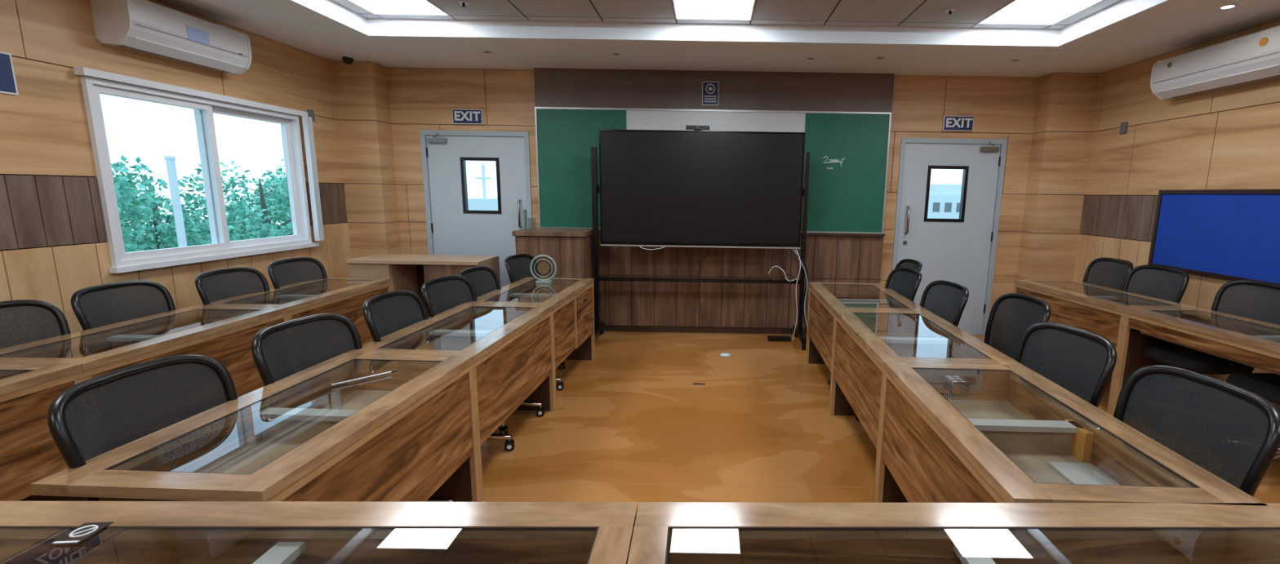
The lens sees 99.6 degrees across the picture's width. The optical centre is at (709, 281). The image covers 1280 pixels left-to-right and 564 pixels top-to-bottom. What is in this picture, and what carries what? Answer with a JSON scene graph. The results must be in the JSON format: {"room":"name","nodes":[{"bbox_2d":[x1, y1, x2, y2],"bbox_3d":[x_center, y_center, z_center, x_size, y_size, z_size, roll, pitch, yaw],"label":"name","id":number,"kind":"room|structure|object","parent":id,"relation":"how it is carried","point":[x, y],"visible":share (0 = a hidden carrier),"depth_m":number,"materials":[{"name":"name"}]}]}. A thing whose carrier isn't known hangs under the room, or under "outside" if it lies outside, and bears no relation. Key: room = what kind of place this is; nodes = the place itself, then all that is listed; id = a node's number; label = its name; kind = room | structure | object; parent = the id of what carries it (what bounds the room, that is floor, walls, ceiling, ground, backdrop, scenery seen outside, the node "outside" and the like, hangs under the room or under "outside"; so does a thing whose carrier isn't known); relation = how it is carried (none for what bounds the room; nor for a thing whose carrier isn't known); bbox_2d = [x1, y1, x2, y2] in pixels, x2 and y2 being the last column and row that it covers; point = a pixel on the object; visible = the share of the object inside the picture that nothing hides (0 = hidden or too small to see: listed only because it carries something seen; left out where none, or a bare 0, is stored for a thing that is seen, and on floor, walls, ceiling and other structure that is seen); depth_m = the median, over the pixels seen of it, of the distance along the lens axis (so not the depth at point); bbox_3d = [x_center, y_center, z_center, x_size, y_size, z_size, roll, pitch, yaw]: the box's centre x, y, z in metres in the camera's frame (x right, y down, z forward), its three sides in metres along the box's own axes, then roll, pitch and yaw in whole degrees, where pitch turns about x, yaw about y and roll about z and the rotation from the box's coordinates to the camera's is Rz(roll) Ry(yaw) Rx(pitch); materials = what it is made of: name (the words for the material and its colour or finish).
{"room":"classroom","nodes":[
{"label":"classroom","id":0,"kind":"room"},
{"bbox_2d":[0,0,351,333],"bbox_3d":[-3.837,-0.235,1.314,0.140,2.955,9.050,1,9,0],"label":"wall","id":1,"kind":"structure","parent":0,"point":[54,246],"depth_m":3.19,"materials":[{"name":"brown wood"}]},
{"bbox_2d":[0,51,18,95],"bbox_3d":[-3.746,-1.086,2.673,0.012,0.222,0.450,1,9,0],"label":"wall sign","id":2,"kind":"object","parent":1,"relation":"attached to","point":[8,85],"visible":1,"depth_m":2.86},
{"bbox_2d":[89,0,252,74],"bbox_3d":[-3.631,-1.681,3.694,0.224,0.306,0.880,1,9,0],"label":"air conditioner","id":3,"kind":"object","parent":1,"relation":"attached to","point":[144,26],"visible":1,"depth_m":3.53,"materials":[{"name":"white plastic"}]},
{"bbox_2d":[80,75,319,273],"bbox_3d":[-3.783,-0.784,4.147,0.150,1.185,1.760,1,9,0],"label":"window","id":4,"kind":"structure","parent":1,"relation":"in","point":[122,261],"depth_m":4.03,"materials":[{"name":"white plastic"}]},
{"bbox_2d":[73,66,324,240],"bbox_3d":[-3.707,-0.837,4.166,0.099,1.175,1.834,1,9,0],"label":"window frame","id":5,"kind":"structure","parent":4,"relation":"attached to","point":[307,122],"depth_m":4.51,"materials":[{"name":"white plastic"}]},
{"bbox_2d":[306,109,315,121],"bbox_3d":[-3.735,-1.562,5.037,0.019,0.100,0.070,1,9,0],"label":"wall sensor","id":6,"kind":"object","parent":1,"relation":"attached to","point":[310,113],"visible":0.74,"depth_m":5.03,"materials":[{"name":"grey plastic"}]},
{"bbox_2d":[481,50,492,53],"bbox_3d":[-2.017,-2.089,4.880,0.090,0.006,0.090,1,9,0],"label":"recessed light","id":7,"kind":"object","parent":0,"point":[484,51],"depth_m":4.87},
{"bbox_2d":[611,52,621,55],"bbox_3d":[-0.848,-2.070,4.880,0.090,0.006,0.090,1,9,0],"label":"recessed light","id":8,"kind":"object","parent":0,"point":[614,53],"depth_m":4.88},
{"bbox_2d":[386,67,1038,313],"bbox_3d":[0.054,-0.924,5.847,7.620,2.955,0.140,1,9,0],"label":"wall","id":9,"kind":"structure","parent":0,"point":[420,98],"depth_m":5.65,"materials":[{"name":"brown wood"}]},
{"bbox_2d":[332,61,401,258],"bbox_3d":[-3.562,-0.851,5.671,0.390,2.755,0.250,1,9,0],"label":"pilaster","id":10,"kind":"object","parent":9,"relation":"attached to","point":[361,87],"visible":0.71,"depth_m":5.51,"materials":[{"name":"brown wood"}]},
{"bbox_2d":[452,108,483,124],"bbox_3d":[-2.533,-1.732,5.631,0.310,0.150,0.034,1,9,0],"label":"exit sign","id":11,"kind":"object","parent":9,"relation":"attached to","point":[475,117],"visible":1,"depth_m":5.62,"materials":[{"name":"blue plastic"}]},
{"bbox_2d":[419,129,533,288],"bbox_3d":[-2.497,-0.540,5.818,1.146,2.128,0.257,1,9,0],"label":"door","id":12,"kind":"structure","parent":9,"relation":"in","point":[452,228],"depth_m":5.79,"materials":[{"name":"paint"}]},
{"bbox_2d":[533,67,894,334],"bbox_3d":[0.028,-0.804,5.731,3.690,2.755,0.130,1,9,0],"label":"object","id":13,"kind":"structure","parent":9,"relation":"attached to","point":[854,258],"depth_m":5.79,"materials":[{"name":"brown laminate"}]},
{"bbox_2d":[702,81,719,105],"bbox_3d":[0.010,-1.938,5.521,0.170,0.230,0.021,1,9,0],"label":"notice sign","id":14,"kind":"object","parent":13,"relation":"attached to","point":[709,89],"visible":1,"depth_m":5.52,"materials":[{"name":"blue plastic"}]},
{"bbox_2d":[534,106,891,234],"bbox_3d":[0.028,-1.158,5.635,3.676,1.251,0.053,1,9,0],"label":"chalkboard","id":15,"kind":"object","parent":13,"relation":"attached to","point":[849,151],"visible":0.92,"depth_m":5.61,"materials":[{"name":"metal"}]},
{"bbox_2d":[891,137,1007,335],"bbox_3d":[2.567,-0.461,5.818,1.116,2.128,0.257,1,9,0],"label":"door","id":16,"kind":"structure","parent":9,"relation":"in","point":[962,251],"depth_m":5.82,"materials":[{"name":"paint"}]},
{"bbox_2d":[942,115,973,131],"bbox_3d":[2.606,-1.662,5.630,0.310,0.150,0.034,1,9,0],"label":"exit sign","id":17,"kind":"object","parent":9,"relation":"attached to","point":[955,123],"visible":1,"depth_m":5.62,"materials":[{"name":"blue plastic"}]},
{"bbox_2d":[1016,72,1099,279],"bbox_3d":[3.627,-0.739,5.681,0.470,2.755,0.230,1,9,0],"label":"pilaster","id":18,"kind":"object","parent":9,"relation":"attached to","point":[1065,105],"visible":0.71,"depth_m":5.53,"materials":[{"name":"brown wood"}]},
{"bbox_2d":[158,0,1279,77],"bbox_3d":[0.064,-1.546,1.087,7.820,0.234,9.250,1,9,0],"label":"ceiling","id":19,"kind":"structure","parent":0,"point":[915,37],"depth_m":4.40,"materials":[{"name":"paint"}]},
{"bbox_2d":[341,53,354,64],"bbox_3d":[-3.417,-2.101,5.083,0.100,0.091,0.101,1,9,0],"label":"dome camera","id":20,"kind":"object","parent":19,"relation":"attached to","point":[348,59],"visible":1,"depth_m":5.05,"materials":[{"name":"black plastic"}]},
{"bbox_2d":[347,0,449,15],"bbox_3d":[-2.368,-2.081,3.980,0.600,0.010,0.600,1,9,0],"label":"ceiling panel","id":21,"kind":"object","parent":19,"relation":"attached to","point":[411,7],"visible":1,"depth_m":4.11,"materials":[{"name":"white plastic"}]},
{"bbox_2d":[457,0,468,8],"bbox_3d":[-1.818,-2.050,3.973,0.070,0.040,0.070,1,9,0],"label":"sprinkler","id":22,"kind":"object","parent":19,"relation":"attached to","point":[464,3],"visible":1,"depth_m":3.96,"materials":[{"name":"white metal"}]},
{"bbox_2d":[671,0,755,20],"bbox_3d":[0.032,-2.043,3.980,0.600,0.010,0.600,1,9,0],"label":"ceiling panel","id":23,"kind":"object","parent":19,"relation":"attached to","point":[723,10],"visible":1,"depth_m":4.05,"materials":[{"name":"white plastic"}]},
{"bbox_2d":[945,8,955,16],"bbox_3d":[1.782,-1.993,3.973,0.070,0.040,0.070,1,9,0],"label":"sprinkler","id":24,"kind":"object","parent":19,"relation":"attached to","point":[949,11],"visible":1,"depth_m":3.96,"materials":[{"name":"white metal"}]},
{"bbox_2d":[977,0,1102,25],"bbox_3d":[2.432,-2.006,3.980,0.600,0.010,0.600,1,9,0],"label":"ceiling panel","id":25,"kind":"object","parent":19,"relation":"attached to","point":[1035,12],"visible":1,"depth_m":3.99,"materials":[{"name":"white plastic"}]},
{"bbox_2d":[1217,4,1237,9],"bbox_3d":[3.328,-1.768,3.449,0.090,0.006,0.090,1,9,0],"label":"recessed light","id":26,"kind":"object","parent":19,"relation":"in","point":[1228,6],"depth_m":3.45,"materials":[{"name":"white"}]},
{"bbox_2d":[805,57,816,60],"bbox_3d":[0.932,-2.050,4.929,0.090,0.006,0.090,1,9,0],"label":"recessed light","id":27,"kind":"object","parent":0,"point":[808,58],"depth_m":4.93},
{"bbox_2d":[480,331,1279,507],"bbox_3d":[0.019,1.333,1.564,7.820,0.100,9.250,1,9,0],"label":"floor","id":28,"kind":"structure","parent":0,"point":[650,428],"depth_m":3.45,"materials":[{"name":"plastic"}]},
{"bbox_2d":[0,299,70,349],"bbox_3d":[-3.143,0.580,2.610,0.684,0.946,0.586,1,9,2],"label":"office chair","id":29,"kind":"object","parent":28,"relation":"on","point":[22,322],"visible":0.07,"depth_m":2.69,"materials":[{"name":"black fabric"}]},
{"bbox_2d":[0,363,85,501],"bbox_3d":[-3.005,0.816,1.796,0.600,0.750,1.174,1,9,-1],"label":"conference table","id":30,"kind":"object","parent":28,"relation":"on","point":[29,454],"visible":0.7,"depth_m":2.16,"materials":[{"name":"brown wood"}]},
{"bbox_2d":[70,280,175,330],"bbox_3d":[-3.183,0.477,3.229,0.684,0.946,0.586,1,9,-2],"label":"office chair","id":31,"kind":"object","parent":28,"relation":"on","point":[100,305],"visible":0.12,"depth_m":3.15,"materials":[{"name":"black fabric"}]},
{"bbox_2d":[47,354,238,501],"bbox_3d":[-1.536,0.741,1.790,0.684,0.946,0.586,1,9,0],"label":"office chair","id":32,"kind":"object","parent":28,"relation":"on","point":[91,418],"visible":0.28,"depth_m":1.70,"materials":[{"name":"black fabric"}]},
{"bbox_2d":[0,306,288,397],"bbox_3d":[-3.025,0.624,2.953,0.600,0.750,1.174,1,9,-1],"label":"conference table","id":33,"kind":"object","parent":28,"relation":"on","point":[225,335],"visible":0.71,"depth_m":2.88,"materials":[{"name":"brown wood"}]},
{"bbox_2d":[195,266,270,305],"bbox_3d":[-3.080,0.380,3.823,0.684,0.946,0.586,1,9,0],"label":"office chair","id":34,"kind":"object","parent":28,"relation":"on","point":[212,286],"visible":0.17,"depth_m":3.77,"materials":[{"name":"black fabric"}]},
{"bbox_2d":[30,352,480,502],"bbox_3d":[-1.438,0.805,2.013,0.615,0.750,1.160,1,9,2],"label":"conference table","id":35,"kind":"object","parent":28,"relation":"on","point":[409,433],"visible":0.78,"depth_m":1.89,"materials":[{"name":"brown wood"}]},
{"bbox_2d":[330,370,398,386],"bbox_3d":[-1.396,0.389,2.189,0.010,0.010,0.245,9,12,41],"label":"ballpoint pen","id":36,"kind":"object","parent":35,"relation":"on","point":[393,371],"visible":1,"depth_m":2.17,"materials":[{"name":"metal"}]},
{"bbox_2d":[194,277,391,345],"bbox_3d":[-3.045,0.432,4.111,0.600,0.750,1.174,1,9,-1],"label":"conference table","id":37,"kind":"object","parent":28,"relation":"on","point":[346,297],"visible":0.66,"depth_m":4.03,"materials":[{"name":"brown wood"}]},
{"bbox_2d":[267,257,327,288],"bbox_3d":[-3.078,0.285,4.397,0.684,0.946,0.586,1,9,3],"label":"office chair","id":38,"kind":"object","parent":28,"relation":"on","point":[282,273],"visible":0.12,"depth_m":4.36,"materials":[{"name":"black fabric"}]},
{"bbox_2d":[0,501,637,563],"bbox_3d":[-1.028,0.963,1.097,1.700,0.750,0.600,1,9,-1],"label":"conference table","id":39,"kind":"object","parent":28,"relation":"on","point":[140,532],"visible":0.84,"depth_m":1.25,"materials":[{"name":"brown wood"}]},
{"bbox_2d":[45,521,113,546],"bbox_3d":[-1.399,0.559,1.196,0.060,0.005,0.080,0,9,-6],"label":"sticker","id":40,"kind":"object","parent":39,"relation":"on","point":[86,530],"visible":1,"depth_m":1.19,"materials":[{"name":"plastic"}]},
{"bbox_2d":[251,312,453,502],"bbox_3d":[-1.512,0.638,2.415,0.684,0.946,0.586,2,9,5],"label":"office chair","id":41,"kind":"object","parent":28,"relation":"on","point":[282,350],"visible":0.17,"depth_m":2.37,"materials":[{"name":"black plastic"}]},
{"bbox_2d":[346,253,500,317],"bbox_3d":[-2.753,0.188,5.279,1.220,0.860,0.500,1,9,0],"label":"desk","id":42,"kind":"object","parent":28,"relation":"on","point":[406,272],"visible":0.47,"depth_m":5.04,"materials":[{"name":"brown wood"}]},
{"bbox_2d":[362,289,515,451],"bbox_3d":[-1.483,0.534,3.043,0.684,0.946,0.586,1,9,-1],"label":"office chair","id":43,"kind":"object","parent":28,"relation":"on","point":[384,314],"visible":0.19,"depth_m":3.02,"materials":[{"name":"black plastic"}]},
{"bbox_2d":[346,303,555,502],"bbox_3d":[-1.400,0.616,3.157,0.615,0.750,1.160,1,9,2],"label":"conference table","id":44,"kind":"object","parent":28,"relation":"on","point":[511,346],"visible":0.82,"depth_m":3.08,"materials":[{"name":"brown wood"}]},
{"bbox_2d":[421,275,545,434],"bbox_3d":[-1.459,0.448,3.570,0.684,0.946,0.586,2,9,6],"label":"office chair","id":45,"kind":"object","parent":28,"relation":"on","point":[440,295],"visible":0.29,"depth_m":3.57,"materials":[{"name":"black plastic"}]},
{"bbox_2d":[457,266,564,391],"bbox_3d":[-1.459,0.369,4.041,0.684,0.946,0.586,1,9,3],"label":"office chair","id":46,"kind":"object","parent":28,"relation":"on","point":[484,280],"visible":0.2,"depth_m":4.10,"materials":[{"name":"black fabric"}]},
{"bbox_2d":[463,277,595,408],"bbox_3d":[-1.360,0.427,4.301,0.619,0.750,1.160,1,9,2],"label":"conference table","id":47,"kind":"object","parent":28,"relation":"on","point":[571,300],"visible":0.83,"depth_m":4.20,"materials":[{"name":"brown wood"}]},
{"bbox_2d":[529,254,556,283],"bbox_3d":[-1.398,-0.112,4.526,0.228,0.239,0.060,1,9,0],"label":"fan","id":48,"kind":"object","parent":47,"relation":"on","point":[543,268],"visible":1,"depth_m":4.52,"materials":[{"name":"plastic"}]},
{"bbox_2d":[504,253,564,368],"bbox_3d":[-1.435,0.235,4.853,0.684,0.946,0.586,2,9,8],"label":"office chair","id":49,"kind":"object","parent":28,"relation":"on","point":[517,266],"visible":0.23,"depth_m":4.85,"materials":[{"name":"black fabric"}]},
{"bbox_2d":[511,227,593,278],"bbox_3d":[-1.536,0.040,5.444,0.690,1.135,0.520,1,9,0],"label":"wooden lectern","id":50,"kind":"object","parent":28,"relation":"on","point":[571,249],"visible":0.48,"depth_m":5.15,"materials":[{"name":"brown wood"}]},
{"bbox_2d":[523,209,537,231],"bbox_3d":[-1.736,-0.604,5.226,0.130,0.200,0.100,1,9,0],"label":"holder","id":51,"kind":"object","parent":50,"relation":"on","point":[525,215],"visible":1,"depth_m":5.21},
{"bbox_2d":[693,382,705,385],"bbox_3d":[-0.083,0.821,4.327,0.100,0.004,0.030,1,9,0],"label":"socket","id":52,"kind":"object","parent":28,"relation":"on","point":[702,384],"visible":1,"depth_m":4.32,"materials":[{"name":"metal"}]},
{"bbox_2d":[591,125,809,349],"bbox_3d":[-0.098,-0.449,5.399,2.160,2.158,0.560,1,9,0],"label":"television","id":53,"kind":"object","parent":28,"relation":"on","point":[697,188],"visible":0.89,"depth_m":5.27,"materials":[{"name":"black plastic"}]},
{"bbox_2d":[640,246,808,344],"bbox_3d":[0.161,0.129,5.455,1.721,0.975,0.182,2,9,4],"label":"cables","id":54,"kind":"object","parent":53,"relation":"attached to","point":[801,260],"visible":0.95,"depth_m":5.39,"materials":[{"name":"white plastic"}]},
{"bbox_2d":[719,352,731,357],"bbox_3d":[0.149,0.694,5.112,0.120,0.006,0.120,1,9,0],"label":"floor outlet cover","id":55,"kind":"object","parent":28,"relation":"on","point":[724,354],"visible":1,"depth_m":5.11,"materials":[{"name":"plastic"}]},
{"bbox_2d":[767,335,791,342],"bbox_3d":[0.731,0.593,5.641,0.240,0.050,0.060,1,9,0],"label":"power strip","id":56,"kind":"object","parent":28,"relation":"on","point":[770,338],"visible":1,"depth_m":5.61,"materials":[{"name":"black plastic"}]},
{"bbox_2d":[805,281,929,412],"bbox_3d":[1.186,0.469,4.287,0.645,0.750,1.152,1,9,1],"label":"conference table","id":57,"kind":"object","parent":28,"relation":"on","point":[824,298],"visible":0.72,"depth_m":4.21,"materials":[{"name":"brown wood"}]},
{"bbox_2d":[828,266,921,386],"bbox_3d":[1.300,0.367,4.316,0.684,0.946,0.586,0,9,-4],"label":"office chair","id":58,"kind":"object","parent":28,"relation":"on","point":[904,281],"visible":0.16,"depth_m":4.36,"materials":[{"name":"black fabric"}]},
{"bbox_2d":[894,258,922,302],"bbox_3d":[1.550,0.269,4.935,0.684,0.946,0.586,1,9,0],"label":"office chair","id":59,"kind":"object","parent":28,"relation":"on","point":[917,265],"visible":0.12,"depth_m":4.97,"materials":[{"name":"black plastic"}]},
{"bbox_2d":[855,280,968,422],"bbox_3d":[1.338,0.477,3.655,0.684,0.946,0.586,0,9,-4],"label":"office chair","id":60,"kind":"object","parent":28,"relation":"on","point":[946,300],"visible":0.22,"depth_m":3.68,"materials":[{"name":"black plastic"}]},
{"bbox_2d":[829,309,1022,502],"bbox_3d":[1.155,0.657,3.151,0.645,0.750,1.152,1,9,1],"label":"conference table","id":61,"kind":"object","parent":28,"relation":"on","point":[864,340],"visible":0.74,"depth_m":3.10,"materials":[{"name":"brown wood"}]},
{"bbox_2d":[626,502,1279,563],"bbox_3d":[0.672,0.983,1.138,1.700,0.750,0.600,1,9,-1],"label":"conference table","id":62,"kind":"object","parent":28,"relation":"on","point":[664,532],"visible":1,"depth_m":1.29,"materials":[{"name":"brown wood"}]},
{"bbox_2d":[984,293,1051,359],"bbox_3d":[1.576,0.555,3.208,0.684,0.946,0.586,1,9,0],"label":"office chair","id":63,"kind":"object","parent":28,"relation":"on","point":[1011,314],"visible":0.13,"depth_m":3.28,"materials":[{"name":"black fabric"}]},
{"bbox_2d":[1013,322,1116,407],"bbox_3d":[1.336,0.683,2.413,0.684,0.946,0.586,0,9,-6],"label":"office chair","id":64,"kind":"object","parent":28,"relation":"on","point":[1082,362],"visible":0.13,"depth_m":2.41,"materials":[{"name":"black plastic"}]},
{"bbox_2d":[875,361,1267,506],"bbox_3d":[1.123,0.845,2.015,0.645,0.750,1.152,1,9,1],"label":"conference table","id":65,"kind":"object","parent":28,"relation":"on","point":[1018,436],"visible":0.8,"depth_m":1.93,"materials":[{"name":"brown wood"}]},
{"bbox_2d":[943,376,970,392],"bbox_3d":[1.009,0.413,2.184,0.076,0.042,0.080,1,9,0],"label":"card holder","id":66,"kind":"object","parent":65,"relation":"on","point":[964,380],"visible":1,"depth_m":2.17,"materials":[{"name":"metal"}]},
{"bbox_2d":[1013,279,1198,413],"bbox_3d":[3.116,0.464,4.413,0.560,0.780,1.230,0,9,-4],"label":"conference table","id":67,"kind":"object","parent":28,"relation":"on","point":[1099,310],"visible":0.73,"depth_m":4.13,"materials":[{"name":"brown wood"}]},
{"bbox_2d":[1082,257,1133,290],"bbox_3d":[3.279,0.289,4.801,0.684,1.003,0.586,1,9,2],"label":"office chair","id":68,"kind":"object","parent":28,"relation":"on","point":[1110,273],"visible":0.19,"depth_m":4.81,"materials":[{"name":"black fabric"}]},
{"bbox_2d":[1110,264,1189,379],"bbox_3d":[3.280,0.377,4.271,0.684,1.003,0.586,0,9,-3],"label":"office chair","id":69,"kind":"object","parent":28,"relation":"on","point":[1162,282],"visible":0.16,"depth_m":4.27,"materials":[{"name":"black fabric"}]},
{"bbox_2d":[1111,307,1279,415],"bbox_3d":[3.199,0.665,3.203,0.560,0.780,1.230,0,9,-4],"label":"conference table","id":70,"kind":"object","parent":28,"relation":"on","point":[1253,343],"visible":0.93,"depth_m":3.35,"materials":[{"name":"brown wood"}]},
{"bbox_2d":[1113,364,1279,496],"bbox_3d":[1.333,0.786,1.789,0.684,0.946,0.586,1,9,-2],"label":"office chair","id":71,"kind":"object","parent":28,"relation":"on","point":[1231,432],"visible":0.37,"depth_m":1.75,"materials":[{"name":"black fabric"}]},
{"bbox_2d":[1142,280,1279,374],"bbox_3d":[3.306,0.497,3.548,0.684,1.003,0.586,1,9,2],"label":"office chair","id":72,"kind":"object","parent":28,"relation":"on","point":[1258,300],"visible":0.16,"depth_m":3.52,"materials":[{"name":"black fabric"}]},
{"bbox_2d":[1226,373,1279,462],"bbox_3d":[3.325,0.595,2.957,0.684,1.003,0.586,1,9,0],"label":"office chair","id":73,"kind":"object","parent":28,"relation":"on","point":[1266,385],"visible":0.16,"depth_m":3.02,"materials":[{"name":"black fabric"}]},
{"bbox_2d":[875,56,885,59],"bbox_3d":[1.552,-2.032,4.880,0.090,0.006,0.090,1,9,0],"label":"recessed light","id":74,"kind":"object","parent":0,"point":[877,58],"depth_m":4.88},
{"bbox_2d":[1009,58,1021,62],"bbox_3d":[2.782,-2.013,4.880,0.090,0.006,0.090,1,9,0],"label":"recessed light","id":75,"kind":"object","parent":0,"point":[1015,60],"depth_m":4.88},
{"bbox_2d":[1073,18,1279,412],"bbox_3d":[3.922,-0.113,1.314,0.140,2.955,9.050,1,9,0],"label":"wall","id":76,"kind":"structure","parent":0,"point":[1228,138],"depth_m":4.56,"materials":[{"name":"brown wood"}]},
{"bbox_2d":[1119,121,1128,133],"bbox_3d":[3.863,-1.438,5.008,0.019,0.100,0.070,1,9,0],"label":"wall sensor","id":77,"kind":"object","parent":76,"relation":"attached to","point":[1123,127],"visible":1,"depth_m":5.00,"materials":[{"name":"grey plastic"}]},
{"bbox_2d":[1147,189,1279,284],"bbox_3d":[3.837,-0.282,3.552,0.032,0.655,2.180,1,9,0],"label":"television screen","id":78,"kind":"object","parent":76,"relation":"attached to","point":[1228,234],"visible":0.87,"depth_m":4.03,"materials":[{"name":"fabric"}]},
{"bbox_2d":[1150,25,1279,99],"bbox_3d":[3.762,-1.584,3.929,0.224,0.306,1.050,1,9,0],"label":"air conditioner","id":79,"kind":"object","parent":76,"relation":"attached to","point":[1254,57],"visible":1,"depth_m":3.86,"materials":[{"name":"white plastic"}]},
{"label":"outside","id":80,"kind":"structure","parent":0,"visible":0},
{"bbox_2d":[141,230,281,248],"bbox_3d":[-0.023,1.439,20.511,120.000,0.100,80.000,1,9,0],"label":"ground","id":81,"kind":"structure","parent":80,"point":[141,230],"depth_m":50.14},
{"bbox_2d":[122,222,157,250],"bbox_3d":[-10.815,0.642,8.698,3.097,5.014,3.237,1,9,0],"label":"leafy tree","id":82,"kind":"object","parent":81,"relation":"on","point":[135,228],"visible":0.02,"depth_m":9.28,"materials":[{"name":"green plant"}]},
{"bbox_2d":[111,165,169,252],"bbox_3d":[-9.159,0.497,7.464,2.765,5.755,2.831,2,9,8],"label":"leafy tree","id":83,"kind":"object","parent":81,"relation":"on","point":[133,213],"visible":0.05,"depth_m":7.50,"materials":[{"name":"green plant"}]},
{"bbox_2d":[164,155,186,247],"bbox_3d":[-7.214,0.840,7.557,0.110,5.090,0.110,1,9,0],"label":"concrete post","id":84,"kind":"object","parent":81,"relation":"on","point":[170,161],"visible":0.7,"depth_m":7.21,"materials":[{"name":"white concrete"}]},
{"bbox_2d":[111,155,286,250],"bbox_3d":[-9.805,0.378,9.837,3.305,5.194,3.514,1,9,0],"label":"leafy tree","id":85,"kind":"object","parent":81,"relation":"on","point":[166,235],"visible":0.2,"depth_m":9.47,"materials":[{"name":"green plant"}]},
{"bbox_2d":[167,160,293,247],"bbox_3d":[-9.558,0.078,11.814,3.254,5.148,3.294,1,9,0],"label":"leafy tree","id":86,"kind":"object","parent":81,"relation":"on","point":[283,203],"visible":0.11,"depth_m":11.11,"materials":[{"name":"green plant"}]},
{"bbox_2d":[226,159,293,235],"bbox_3d":[-10.186,-0.417,13.711,3.617,5.486,3.382,1,9,0],"label":"leafy tree","id":87,"kind":"object","parent":81,"relation":"on","point":[277,215],"visible":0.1,"depth_m":12.76,"materials":[{"name":"green plant"}]},
{"bbox_2d":[467,164,497,210],"bbox_3d":[-12.543,-3.695,31.350,2.000,6.100,3.000,1,9,0],"label":"building","id":88,"kind":"structure","parent":81,"relation":"on","point":[476,204],"depth_m":29.76,"materials":[{"name":"concrete"}]},
{"bbox_2d":[927,184,961,218],"bbox_3d":[13.548,-2.936,31.387,3.000,5.400,3.040,1,9,0],"label":"building","id":89,"kind":"structure","parent":81,"relation":"on","point":[944,200],"depth_m":29.73,"materials":[{"name":"concrete"}]}
]}

